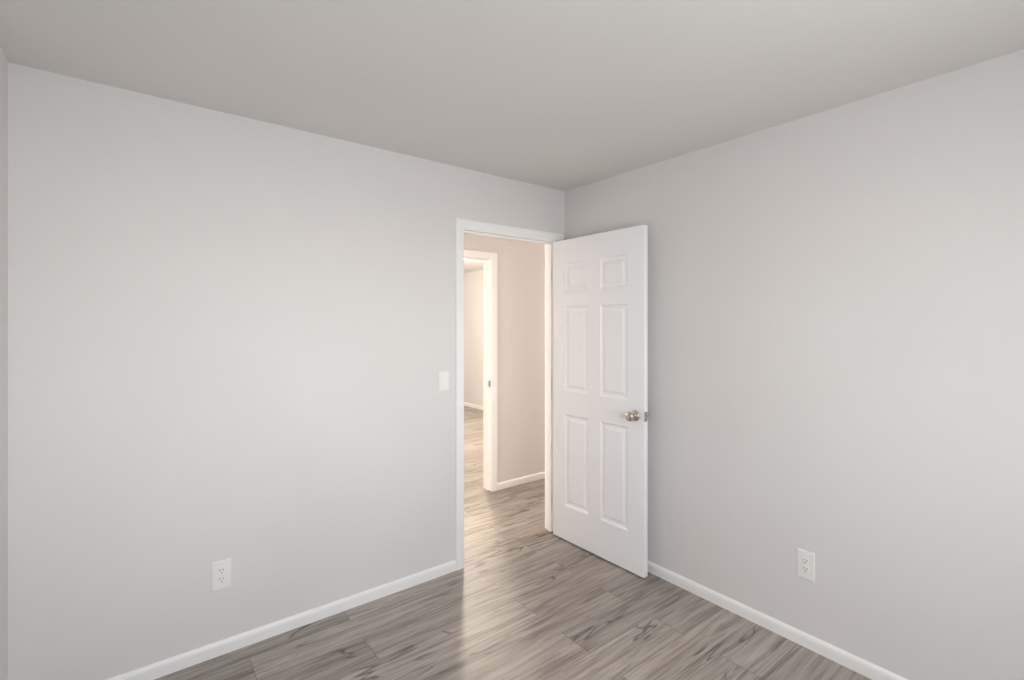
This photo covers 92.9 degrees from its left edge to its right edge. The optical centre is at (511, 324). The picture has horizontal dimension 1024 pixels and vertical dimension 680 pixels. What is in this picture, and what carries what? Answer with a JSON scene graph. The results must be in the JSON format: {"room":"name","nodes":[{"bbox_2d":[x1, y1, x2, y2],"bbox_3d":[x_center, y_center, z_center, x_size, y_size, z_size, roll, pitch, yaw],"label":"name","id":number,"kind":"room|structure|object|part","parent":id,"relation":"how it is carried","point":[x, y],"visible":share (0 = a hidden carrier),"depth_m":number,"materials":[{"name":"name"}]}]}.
{"room":"empty bedroom","nodes":[
{"label":"empty bedroom","id":0,"kind":"room"},
{"bbox_2d":[0,47,7,679],"bbox_3d":[-2.686,0.260,2.768,0.120,2.440,9.000,0,0,-38],"label":"wall","id":1,"kind":"structure","parent":0,"point":[3,368],"depth_m":1.72,"materials":[{"name":"paint"}]},
{"bbox_2d":[8,62,564,679],"bbox_3d":[0.160,0.260,3.406,5.400,2.440,0.120,0,0,-38],"label":"wall","id":2,"kind":"structure","parent":0,"point":[232,336],"depth_m":2.16,"materials":[{"name":"paint"}]},
{"bbox_2d":[212,558,230,591],"bbox_3d":[-1.306,1.125,2.188,0.076,0.130,0.008,0,0,-38],"label":"outlet","id":3,"kind":"object","parent":2,"relation":"attached to","point":[221,574],"visible":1,"depth_m":2.19,"materials":[{"name":"white plastic"}]},
{"bbox_2d":[106,560,455,679],"bbox_3d":[-1.089,1.450,2.353,1.896,0.061,0.013,0,0,-38],"label":"baseboard","id":4,"kind":"structure","parent":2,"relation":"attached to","point":[159,669],"depth_m":2.32,"materials":[{"name":"paint"}]},
{"bbox_2d":[438,371,448,390],"bbox_3d":[-0.403,0.335,2.886,0.070,0.114,0.010,0,0,-38],"label":"light switch","id":5,"kind":"object","parent":2,"relation":"attached to","point":[443,381],"visible":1,"depth_m":2.88,"materials":[{"name":"white plastic"}]},
{"bbox_2d":[455,217,563,570],"bbox_3d":[-0.022,0.415,3.255,0.894,2.129,0.138,0,0,-38],"label":"door frame","id":6,"kind":"structure","parent":2,"relation":"attached to","point":[461,224],"depth_m":3.05,"materials":[{"name":"paint"}]},
{"bbox_2d":[553,225,647,577],"bbox_3d":[0.544,0.444,3.129,0.170,2.052,0.776,0,0,-38],"label":"door","id":7,"kind":"structure","parent":6,"relation":"attached to","point":[600,394],"depth_m":3.07,"materials":[{"name":"paint"}]},
{"bbox_3d":[0.752,0.535,2.866,0.170,0.065,0.106,0,0,-38],"label":"knob","id":8,"kind":"part","parent":7,"relation":"part of","materials":[{"name":"silver metal"}]},
{"bbox_2d":[464,270,482,405],"bbox_3d":[1.486,0.260,6.004,0.120,2.440,9.000,0,0,-38],"label":"wall","id":9,"kind":"structure","parent":0,"point":[473,337],"depth_m":8.71,"materials":[{"name":"paint"}]},
{"bbox_2d":[464,402,482,409],"bbox_3d":[0.110,1.450,7.670,0.013,0.061,4.680,0,0,-38],"label":"baseboard","id":10,"kind":"structure","parent":9,"relation":"attached to","point":[473,406],"depth_m":8.69,"materials":[{"name":"paint"}]},
{"bbox_2d":[464,234,544,482],"bbox_3d":[-0.453,0.260,4.196,5.400,2.440,0.120,0,0,-38],"label":"wall","id":11,"kind":"structure","parent":0,"point":[520,358],"depth_m":4.53,"materials":[{"name":"paint"}]},
{"bbox_2d":[464,249,496,490],"bbox_3d":[-0.519,0.415,4.135,0.884,2.129,0.138,0,0,-38],"label":"door frame","id":12,"kind":"structure","parent":11,"relation":"in","point":[487,373],"depth_m":4.34,"materials":[{"name":"paint"}]},
{"bbox_2d":[497,471,544,489],"bbox_3d":[0.746,1.450,5.042,2.228,0.061,0.013,0,0,-38],"label":"baseboard","id":13,"kind":"structure","parent":11,"relation":"attached to","point":[518,481],"depth_m":4.52,"materials":[{"name":"paint"}]},
{"bbox_2d":[0,0,1023,272],"bbox_3d":[-0.600,-1.010,4.386,5.400,0.100,9.240,0,0,-38],"label":"ceiling","id":14,"kind":"structure","parent":0,"point":[562,94],"depth_m":1.78,"materials":[{"name":"paint"}]},
{"bbox_2d":[154,406,871,679],"bbox_3d":[-0.600,1.510,4.386,5.400,0.060,9.240,0,0,-38],"label":"floor","id":15,"kind":"structure","parent":0,"point":[524,593],"depth_m":2.36,"materials":[{"name":"wood"}]},
{"bbox_2d":[565,49,1023,679],"bbox_3d":[1.407,0.260,2.272,0.120,2.440,3.200,0,0,-38],"label":"wall","id":16,"kind":"structure","parent":0,"point":[837,341],"depth_m":2.09,"materials":[{"name":"paint"}]},
{"bbox_2d":[648,561,907,679],"bbox_3d":[1.354,1.450,2.231,0.013,0.061,3.200,0,0,-38],"label":"baseboard","id":17,"kind":"structure","parent":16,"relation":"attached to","point":[863,667],"depth_m":2.32,"materials":[{"name":"paint"}]},
{"bbox_2d":[797,548,814,581],"bbox_3d":[1.351,1.105,2.239,0.008,0.130,0.076,0,0,-38],"label":"outlet","id":18,"kind":"object","parent":16,"relation":"attached to","point":[805,564],"visible":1,"depth_m":2.23,"materials":[{"name":"white plastic"}]}
]}

